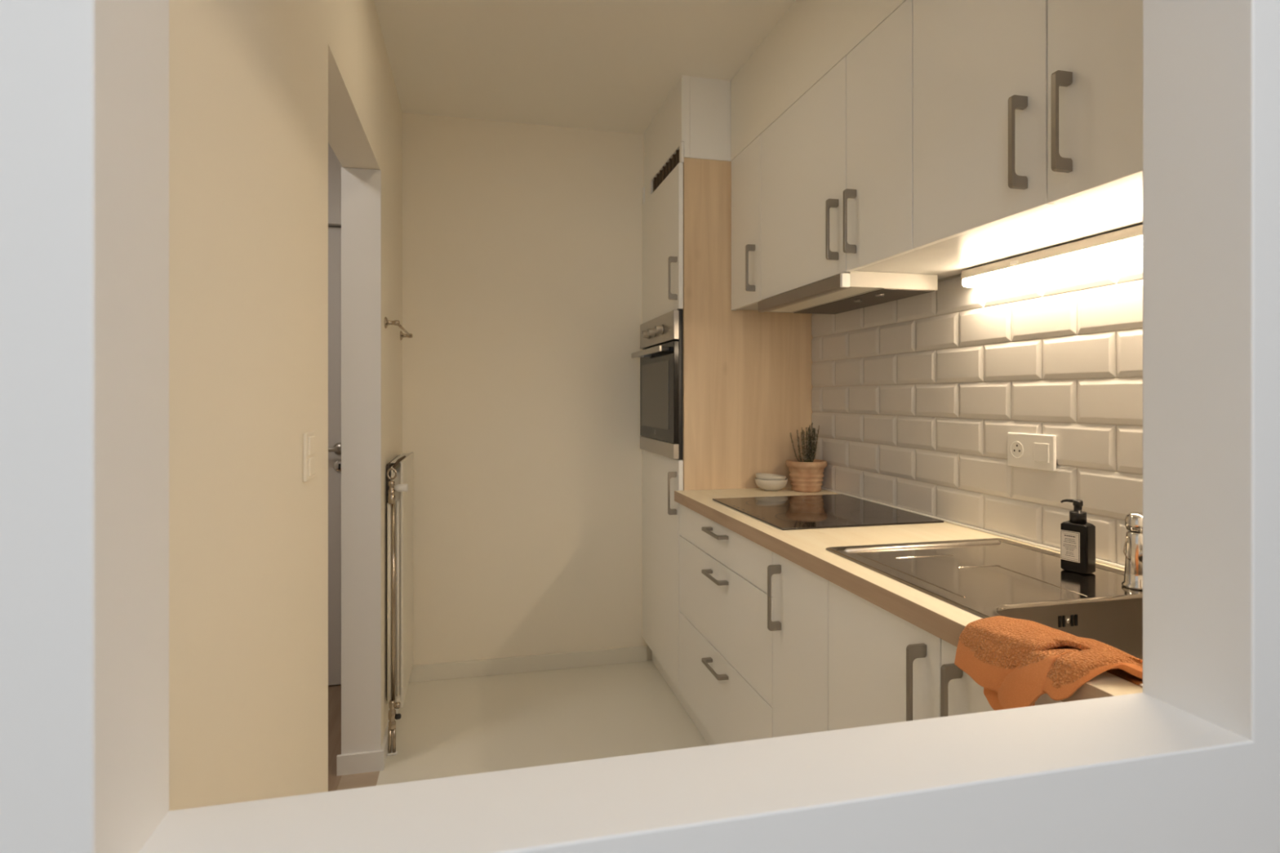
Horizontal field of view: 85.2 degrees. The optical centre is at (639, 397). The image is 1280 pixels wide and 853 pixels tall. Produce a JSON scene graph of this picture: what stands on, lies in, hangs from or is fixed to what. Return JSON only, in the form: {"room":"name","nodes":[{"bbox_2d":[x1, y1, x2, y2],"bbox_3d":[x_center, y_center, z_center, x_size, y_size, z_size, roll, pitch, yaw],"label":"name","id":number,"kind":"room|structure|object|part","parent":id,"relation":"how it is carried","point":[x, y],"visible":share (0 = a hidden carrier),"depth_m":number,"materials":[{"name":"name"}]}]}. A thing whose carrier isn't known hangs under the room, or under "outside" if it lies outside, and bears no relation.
{"room":"room adjoining kitchen","nodes":[
{"label":"room adjoining kitchen","id":0,"kind":"room"},
{"bbox_2d":[168,0,402,811],"bbox_3d":[-0.810,0.000,1.801,0.120,2.530,2.621,0,0,-13],"label":"wall","id":1,"kind":"structure","parent":0,"point":[260,91],"depth_m":1.04,"materials":[{"name":"beige paint"}]},
{"bbox_2d":[302,431,315,482],"bbox_3d":[-0.632,0.112,1.335,0.010,0.092,0.080,0,0,-13],"label":"light switch","id":2,"kind":"object","parent":1,"relation":"attached to","point":[308,437],"visible":1,"depth_m":1.31,"materials":[{"name":"beige paint"}]},
{"bbox_2d":[341,167,381,754],"bbox_3d":[-0.944,0.245,2.360,0.126,2.039,0.012,0,0,-13],"label":"trim","id":3,"kind":"structure","parent":1,"relation":"attached to","point":[361,188],"depth_m":2.35,"materials":[{"name":"white paint"}]},
{"bbox_2d":[336,695,399,776],"bbox_3d":[-0.811,1.232,1.794,0.148,0.065,2.607,0,0,-13],"label":"baseboard","id":4,"kind":"structure","parent":1,"relation":"attached to","point":[371,761],"depth_m":2.35,"materials":[{"name":"white paint"}]},
{"bbox_2d":[384,316,413,340],"bbox_3d":[-0.950,-0.268,2.757,0.050,0.043,0.578,0,0,-13],"label":"towel rail","id":5,"kind":"object","parent":1,"relation":"attached to","point":[387,322],"visible":1,"depth_m":2.56,"materials":[{"name":"silver metal"}]},
{"bbox_3d":[-0.936,-0.268,2.761,0.010,0.009,0.535,0,0,-13],"label":"rod","id":6,"kind":"part","parent":5,"relation":"part of","materials":[{"name":"silver metal"}]},
{"bbox_2d":[386,452,413,755],"bbox_3d":[-0.923,0.738,2.706,0.080,1.054,0.507,0,0,-13],"label":"radiator","id":7,"kind":"object","parent":1,"relation":"attached to","point":[400,471],"visible":0.98,"depth_m":2.52,"materials":[{"name":"white metal"}]},
{"bbox_3d":[-0.949,0.678,2.730,0.008,0.853,0.430,0,0,-13],"label":"panel","id":8,"kind":"part","parent":7,"relation":"part of","materials":[{"name":"white metal"}]},
{"bbox_2d":[392,455,405,467],"bbox_3d":[-0.870,0.232,2.513,0.012,0.042,0.053,0,0,36],"label":"air vent","id":9,"kind":"object","parent":7,"relation":"attached to","point":[400,460],"depth_m":2.52,"materials":[{"name":"silver metal"}]},
{"bbox_3d":[-0.851,0.323,2.482,0.044,0.029,0.029,0,0,-13],"label":"valve knob","id":10,"kind":"part","parent":7,"relation":"part of","materials":[{"name":"white plastic"}]},
{"bbox_3d":[-0.915,0.678,2.738,0.010,0.893,0.450,0,0,-13],"label":"panel","id":11,"kind":"part","parent":7,"relation":"part of","materials":[{"name":"white metal"}]},
{"bbox_2d":[328,112,652,665],"bbox_3d":[-0.856,0.000,3.188,3.108,2.530,0.100,0,0,-13],"label":"wall","id":12,"kind":"structure","parent":0,"point":[522,242],"depth_m":3.21,"materials":[{"name":"beige paint"}]},
{"bbox_2d":[328,207,341,685],"bbox_3d":[-1.678,0.223,2.953,1.031,2.085,0.098,0,0,-13],"label":"door","id":13,"kind":"structure","parent":12,"relation":"in","point":[334,214],"depth_m":3.04,"materials":[{"name":"white paint"}]},
{"bbox_3d":[-1.364,0.224,2.989,0.127,0.021,0.024,0,0,-16],"label":"lever","id":14,"kind":"part","parent":13,"relation":"part of","materials":[{"name":"silver metal"}]},
{"bbox_3d":[-1.673,0.223,2.936,1.031,2.085,0.014,0,0,-13],"label":"frame","id":15,"kind":"part","parent":13,"relation":"part of","materials":[{"name":"white paint"}]},
{"bbox_3d":[-1.310,0.224,3.029,0.052,0.052,0.045,0,0,-13],"label":"handle","id":16,"kind":"part","parent":13,"relation":"part of","materials":[{"name":"silver metal"}]},
{"bbox_2d":[408,645,647,683],"bbox_3d":[-0.510,1.229,3.212,1.117,0.072,0.014,0,0,-13],"label":"baseboard","id":17,"kind":"structure","parent":12,"relation":"attached to","point":[479,668],"depth_m":3.20,"materials":[{"name":"beige paint"}]},
{"bbox_2d":[328,659,708,791],"bbox_3d":[-0.491,1.315,1.869,3.008,0.100,2.836,0,0,-13],"label":"floor","id":18,"kind":"structure","parent":0,"point":[474,725],"depth_m":2.71,"materials":[{"name":"white tile"}]},
{"bbox_2d":[652,652,716,745],"bbox_3d":[0.365,1.207,2.078,0.016,0.115,2.594,0,0,-13],"label":"plinth","id":19,"kind":"object","parent":18,"relation":"on","point":[708,739],"visible":0.22,"depth_m":2.82,"materials":[{"name":"white laminate"}]},
{"bbox_2d":[679,503,773,744],"bbox_3d":[0.495,0.776,2.357,0.563,0.743,0.876,0,0,-13],"label":"base cabinet","id":20,"kind":"object","parent":18,"relation":"on","point":[726,642],"visible":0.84,"depth_m":2.22,"materials":[{"name":"white laminate"}]},
{"bbox_3d":[0.243,0.886,2.276,0.035,0.010,0.170,0,0,-13],"label":"handle","id":21,"kind":"part","parent":20,"relation":"part of","materials":[{"name":"silver metal"}]},
{"bbox_3d":[0.243,0.588,2.276,0.035,0.010,0.170,0,0,-13],"label":"handle","id":22,"kind":"part","parent":20,"relation":"part of","materials":[{"name":"silver metal"}]},
{"bbox_3d":[0.243,0.444,2.276,0.035,0.010,0.170,0,0,-13],"label":"handle","id":23,"kind":"part","parent":20,"relation":"part of","materials":[{"name":"silver metal"}]},
{"bbox_3d":[0.264,0.994,2.303,0.018,0.308,0.874,0,0,-13],"label":"drawer","id":24,"kind":"part","parent":20,"relation":"part of","materials":[{"name":"white laminate"}]},
{"bbox_3d":[0.264,0.472,2.303,0.018,0.131,0.874,0,0,-13],"label":"drawer","id":25,"kind":"part","parent":20,"relation":"part of","materials":[{"name":"white laminate"}]},
{"bbox_2d":[674,487,1142,702],"bbox_3d":[0.651,0.385,1.825,0.590,0.040,1.988,0,0,-13],"label":"countertop","id":26,"kind":"structure","parent":20,"relation":"on","point":[806,548],"depth_m":1.70,"materials":[{"name":"brown wood"}]},
{"bbox_2d":[755,477,787,491],"bbox_3d":[0.516,0.342,2.734,0.127,0.046,0.127,0,0,-13],"label":"bowl","id":27,"kind":"object","parent":26,"relation":"on","point":[766,485],"visible":0.83,"depth_m":2.69,"materials":[{"name":"beige ceramic"}]},
{"bbox_2d":[755,473,786,480],"bbox_3d":[0.514,0.322,2.738,0.117,0.044,0.118,0,0,-25],"label":"bowl","id":28,"kind":"object","parent":27,"relation":"on","point":[759,476],"visible":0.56,"depth_m":2.70,"materials":[{"name":"beige ceramic"}]},
{"bbox_2d":[785,422,826,492],"bbox_3d":[0.650,0.232,2.722,0.158,0.266,0.158,0,0,-4],"label":"potted cactus","id":29,"kind":"object","parent":26,"relation":"on","point":[806,475],"visible":1,"depth_m":2.68,"materials":[{"name":"ceramic"}]},
{"bbox_2d":[712,493,943,530],"bbox_3d":[0.571,0.362,2.251,0.508,0.006,0.581,0,0,-13],"label":"cooktop","id":30,"kind":"object","parent":26,"relation":"in","point":[837,510],"visible":1,"depth_m":2.18,"materials":[{"name":"black glass"}]},
{"bbox_2d":[825,537,1142,687],"bbox_3d":[0.783,0.436,1.316,0.499,0.157,0.855,0,0,-13],"label":"sink","id":31,"kind":"object","parent":26,"relation":"in","point":[984,578],"visible":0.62,"depth_m":1.35,"materials":[{"name":"silver metal"}]},
{"bbox_3d":[0.818,0.442,1.091,0.393,0.147,0.315,0,0,-13],"label":"bowl","id":32,"kind":"part","parent":31,"relation":"part of","materials":[{"name":"silver metal"}]},
{"bbox_2d":[1060,498,1095,573],"bbox_3d":[0.914,0.288,1.460,0.038,0.149,0.063,0,0,-29],"label":"soap dispenser","id":33,"kind":"object","parent":31,"relation":"on","point":[1077,536],"visible":1,"depth_m":1.44,"materials":[{"name":"black plastic"}]},
{"bbox_2d":[954,616,1142,711],"bbox_3d":[0.587,0.398,0.956,0.156,0.126,0.309,0,0,-13],"label":"hand towel","id":34,"kind":"object","parent":26,"relation":"on","point":[1015,662],"visible":0.75,"depth_m":0.97,"materials":[{"name":"orange fabric"}]},
{"bbox_2d":[1121,511,1142,590],"bbox_3d":[0.949,0.286,1.252,0.082,0.155,0.219,0,0,12],"label":"tap","id":35,"kind":"object","parent":26,"relation":"on","point":[1133,571],"visible":0.56,"depth_m":1.32,"materials":[{"name":"silver metal"}]},
{"bbox_3d":[0.930,0.289,1.329,0.012,0.044,0.007,0,0,-13],"label":"chain","id":36,"kind":"part","parent":35,"relation":"part of","materials":[{"name":"silver metal"}]},
{"bbox_3d":[0.955,0.238,1.335,0.042,0.037,0.042,0,0,-13],"label":"lever","id":37,"kind":"part","parent":35,"relation":"part of","materials":[{"name":"silver metal"}]},
{"bbox_3d":[0.930,0.294,1.238,0.029,0.045,0.188,0,0,19],"label":"spout","id":38,"kind":"part","parent":35,"relation":"part of","materials":[{"name":"silver metal"}]},
{"bbox_2d":[641,142,813,689],"bbox_3d":[0.344,0.072,3.098,0.612,2.152,0.630,0,0,-13],"label":"tall cabinet","id":39,"kind":"object","parent":18,"relation":"on","point":[748,386],"visible":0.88,"depth_m":2.79,"materials":[{"name":"brown wood"}]},
{"bbox_2d":[631,309,683,459],"bbox_3d":[0.314,-0.051,3.074,0.608,0.592,0.574,0,0,-13],"label":"oven","id":40,"kind":"object","parent":39,"relation":"in","point":[661,337],"visible":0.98,"depth_m":2.88,"materials":[{"name":"black glass"}]},
{"bbox_3d":[0.026,-0.283,3.121,0.030,0.042,0.042,0,0,-13],"label":"knob","id":41,"kind":"part","parent":40,"relation":"part of","materials":[{"name":"silver metal"}]},
{"bbox_3d":[0.024,-0.195,3.006,0.012,0.024,0.502,0,0,-13],"label":"handle","id":42,"kind":"part","parent":40,"relation":"part of","materials":[{"name":"silver metal"}]},
{"bbox_3d":[0.049,-0.283,3.023,0.030,0.042,0.042,0,0,-13],"label":"knob","id":43,"kind":"part","parent":40,"relation":"part of","materials":[{"name":"silver metal"}]},
{"bbox_3d":[0.079,-0.283,2.897,0.030,0.042,0.042,0,0,-13],"label":"knob","id":44,"kind":"part","parent":40,"relation":"part of","materials":[{"name":"silver metal"}]},
{"bbox_3d":[0.076,0.213,3.017,0.022,0.060,0.574,0,0,-13],"label":"trim","id":45,"kind":"part","parent":40,"relation":"part of","materials":[{"name":"silver metal"}]},
{"bbox_3d":[0.077,-0.021,3.018,0.021,0.403,0.574,0,0,-13],"label":"door","id":46,"kind":"part","parent":40,"relation":"part of","materials":[{"name":"black glass"}]},
{"bbox_3d":[0.077,-0.287,3.018,0.022,0.116,0.574,0,0,-13],"label":"control panel","id":47,"kind":"part","parent":40,"relation":"part of","materials":[{"name":"silver metal"}]},
{"bbox_3d":[0.092,0.698,3.025,0.018,0.900,0.597,0,0,-13],"label":"door","id":48,"kind":"part","parent":39,"relation":"part of","materials":[{"name":"white laminate"}]},
{"bbox_3d":[0.092,-0.635,3.025,0.018,0.573,0.597,0,0,-13],"label":"door","id":49,"kind":"part","parent":39,"relation":"part of","materials":[{"name":"white laminate"}]},
{"bbox_2d":[644,142,684,201],"bbox_3d":[0.098,-0.964,3.026,0.010,0.080,0.601,0,0,-13],"label":"grille","id":50,"kind":"object","parent":39,"relation":"attached to","point":[676,159],"depth_m":2.96,"materials":[{"name":"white metal"}]},
{"bbox_2d":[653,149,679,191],"bbox_3d":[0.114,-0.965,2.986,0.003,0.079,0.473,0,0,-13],"label":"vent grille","id":51,"kind":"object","parent":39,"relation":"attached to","point":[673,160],"depth_m":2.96,"materials":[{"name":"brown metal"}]},
{"bbox_3d":[0.128,0.380,2.760,0.035,0.170,0.010,0,0,-13],"label":"handle","id":52,"kind":"part","parent":39,"relation":"part of","materials":[{"name":"silver metal"}]},
{"bbox_3d":[0.129,-0.472,2.753,0.035,0.170,0.010,0,0,-13],"label":"handle","id":53,"kind":"part","parent":39,"relation":"part of","materials":[{"name":"silver metal"}]},
{"bbox_2d":[643,75,731,186],"bbox_3d":[0.366,-1.105,3.103,0.568,0.320,0.631,0,0,-13],"label":"wall","id":54,"kind":"structure","parent":39,"relation":"on","point":[695,113],"depth_m":2.77,"materials":[{"name":"white paint"}]},
{"bbox_3d":[0.442,0.102,2.807,0.557,2.091,0.018,0,0,-13],"label":"panel","id":55,"kind":"part","parent":39,"relation":"part of","materials":[{"name":"brown wood"}]},
{"bbox_2d":[767,551,828,737],"bbox_3d":[0.631,0.776,1.784,0.563,0.743,0.302,0,0,-13],"label":"base cabinet","id":56,"kind":"object","parent":18,"relation":"on","point":[799,626],"visible":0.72,"depth_m":1.72,"materials":[{"name":"white laminate"}]},
{"bbox_3d":[0.351,0.524,1.821,0.035,0.170,0.010,0,0,-13],"label":"handle","id":57,"kind":"part","parent":56,"relation":"part of","materials":[{"name":"silver metal"}]},
{"bbox_2d":[828,581,941,730],"bbox_3d":[0.712,0.777,1.446,0.563,0.741,0.391,0,0,-13],"label":"base cabinet","id":58,"kind":"object","parent":18,"relation":"on","point":[884,668],"visible":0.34,"depth_m":1.39,"materials":[{"name":"white laminate"}]},
{"bbox_3d":[0.490,0.524,1.235,0.035,0.170,0.010,0,0,-13],"label":"handle","id":59,"kind":"part","parent":58,"relation":"part of","materials":[{"name":"silver metal"}]},
{"bbox_2d":[940,639,1062,717],"bbox_3d":[0.803,0.777,1.062,0.563,0.741,0.395,0,0,-13],"label":"base cabinet","id":60,"kind":"object","parent":18,"relation":"on","point":[960,694],"visible":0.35,"depth_m":1.14,"materials":[{"name":"white laminate"}]},
{"bbox_3d":[0.512,0.524,1.143,0.035,0.170,0.010,0,0,-13],"label":"handle","id":61,"kind":"part","parent":60,"relation":"part of","materials":[{"name":"silver metal"}]},
{"bbox_2d":[373,0,795,133],"bbox_3d":[0.203,-1.315,0.228,5.500,0.100,6.350,0,0,-13],"label":"ceiling","id":62,"kind":"structure","parent":0,"point":[610,65],"depth_m":2.55,"materials":[{"name":"white paint"}]},
{"bbox_2d":[0,0,1279,852],"bbox_3d":[0.111,0.000,0.614,5.300,2.530,0.115,0,0,-13],"label":"wall","id":63,"kind":"structure","parent":0,"point":[1189,762],"depth_m":0.56,"materials":[{"name":"white paint"}]},
{"bbox_2d":[785,458,826,492],"bbox_3d":[0.650,0.306,2.722,0.158,0.118,0.158,0,0,-13],"label":"pot","id":64,"kind":"object","parent":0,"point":[806,475],"depth_m":2.67,"materials":[{"name":"ceramic"}]},
{"bbox_2d":[937,274,960,281],"bbox_3d":[0.921,0.000,2.212,0.100,2.530,2.621,0,0,-13],"label":"wall","id":65,"kind":"structure","parent":0,"point":[957,274],"depth_m":2.05,"materials":[{"name":"beige paint"}]},
{"bbox_2d":[731,134,760,310],"bbox_3d":[0.550,-0.644,2.668,0.384,0.595,0.297,0,0,-13],"label":"upper cabinet","id":66,"kind":"object","parent":65,"relation":"attached to","point":[746,166],"visible":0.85,"depth_m":2.62,"materials":[{"name":"grey laminate"}]},
{"bbox_3d":[0.402,-0.472,2.536,0.035,0.170,0.010,0,0,-13],"label":"handle","id":67,"kind":"part","parent":66,"relation":"part of","materials":[{"name":"silver metal"}]},
{"bbox_2d":[757,271,937,314],"bbox_3d":[0.634,-0.324,2.233,0.303,0.052,0.585,0,0,-13],"label":"extractor hood","id":68,"kind":"object","parent":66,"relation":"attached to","point":[842,292],"visible":1,"depth_m":2.05,"materials":[{"name":"grey metal"}]},
{"bbox_2d":[769,287,878,311],"bbox_3d":[0.568,-0.309,2.218,0.086,0.004,0.570,0,0,-13],"label":"filter","id":69,"kind":"object","parent":68,"relation":"attached to","point":[844,294],"depth_m":2.17,"materials":[{"name":"silver metal"}]},
{"bbox_2d":[730,0,906,160],"bbox_3d":[0.769,-1.105,1.852,0.363,0.321,1.990,0,0,-13],"label":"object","id":70,"kind":"structure","parent":65,"relation":"attached to","point":[811,37],"depth_m":2.22,"materials":[{"name":"white paint"}]},
{"bbox_2d":[760,55,954,300],"bbox_3d":[0.652,-0.644,2.238,0.384,0.595,0.586,0,0,-13],"label":"upper cabinet","id":71,"kind":"object","parent":65,"relation":"attached to","point":[803,152],"visible":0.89,"depth_m":2.15,"materials":[{"name":"grey laminate"}]},
{"bbox_3d":[0.508,-0.644,2.204,0.018,0.595,0.583,0,0,-13],"label":"door","id":72,"kind":"part","parent":71,"relation":"part of","materials":[{"name":"white laminate"}]},
{"bbox_3d":[0.540,-0.472,1.956,0.035,0.170,0.010,0,0,-13],"label":"handle","id":73,"kind":"part","parent":71,"relation":"part of","materials":[{"name":"silver metal"}]},
{"bbox_2d":[843,0,1026,275],"bbox_3d":[0.754,-0.644,1.808,0.384,0.595,0.298,0,0,-13],"label":"upper cabinet","id":74,"kind":"object","parent":65,"relation":"attached to","point":[878,194],"visible":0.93,"depth_m":1.75,"materials":[{"name":"grey laminate"}]},
{"bbox_3d":[0.562,-0.472,1.864,0.035,0.170,0.010,0,0,-13],"label":"handle","id":75,"kind":"part","parent":74,"relation":"part of","materials":[{"name":"silver metal"}]},
{"bbox_3d":[0.611,-0.644,1.773,0.018,0.595,0.295,0,0,-13],"label":"door","id":76,"kind":"part","parent":74,"relation":"part of","materials":[{"name":"white laminate"}]},
{"bbox_2d":[821,487,1124,569],"bbox_3d":[0.932,0.362,1.891,0.010,0.006,1.989,0,0,-13],"label":"trim","id":77,"kind":"structure","parent":65,"relation":"attached to","point":[1050,548],"depth_m":1.88,"materials":[{"name":"white aluminium"}]},
{"bbox_2d":[811,248,1142,565],"bbox_3d":[0.940,0.008,1.893,0.012,0.714,1.989,0,0,-13],"label":"wall tiles","id":78,"kind":"structure","parent":65,"relation":"attached to","point":[916,400],"depth_m":1.86,"materials":[{"name":"white tile"}]},
{"bbox_2d":[1007,432,1056,471],"bbox_3d":[0.968,0.133,1.724,0.011,0.086,0.150,0,0,-13],"label":"socket plate","id":79,"kind":"object","parent":78,"relation":"attached to","point":[1029,451],"visible":1,"depth_m":1.72,"materials":[{"name":"white plastic"}]},
{"bbox_2d":[1010,441,1023,458],"bbox_3d":[0.954,0.133,1.762,0.001,0.043,0.043,0,0,-13],"label":"socket","id":80,"kind":"object","parent":79,"relation":"attached to","point":[1016,447],"depth_m":1.76,"materials":[{"name":"white plastic"}]},
{"bbox_2d":[913,0,1142,253],"bbox_3d":[0.834,-0.644,1.472,0.384,0.595,0.391,0,0,-13],"label":"upper cabinet","id":81,"kind":"object","parent":65,"relation":"attached to","point":[980,66],"visible":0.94,"depth_m":1.42,"materials":[{"name":"grey laminate"}]},
{"bbox_3d":[0.690,-0.644,1.438,0.018,0.595,0.388,0,0,-13],"label":"door","id":82,"kind":"part","parent":81,"relation":"part of","materials":[{"name":"white laminate"}]},
{"bbox_3d":[0.699,-0.472,1.287,0.035,0.170,0.010,0,0,-13],"label":"handle","id":83,"kind":"part","parent":81,"relation":"part of","materials":[{"name":"silver metal"}]},
{"bbox_2d":[960,223,1142,288],"bbox_3d":[1.012,-0.325,1.452,0.044,0.046,0.959,0,0,-13],"label":"strip light","id":84,"kind":"object","parent":81,"relation":"attached to","point":[1130,239],"visible":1,"depth_m":1.59,"materials":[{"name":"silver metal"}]},
{"bbox_2d":[1009,259,1017,265],"bbox_3d":[0.926,-0.334,1.723,0.002,0.009,0.025,0,0,-13],"label":"switch","id":85,"kind":"object","parent":84,"relation":"attached to","point":[1012,262],"depth_m":1.72,"materials":[{"name":"white plastic"}]},
{"bbox_2d":[1047,0,1142,208],"bbox_3d":[0.925,-0.644,1.090,0.384,0.595,0.392,0,0,-13],"label":"upper cabinet","id":86,"kind":"object","parent":65,"relation":"attached to","point":[1095,47],"visible":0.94,"depth_m":1.16,"materials":[{"name":"grey laminate"}]},
{"bbox_3d":[0.722,-0.472,1.191,0.035,0.170,0.010,0,0,-13],"label":"handle","id":87,"kind":"part","parent":86,"relation":"part of","materials":[{"name":"silver metal"}]}
]}

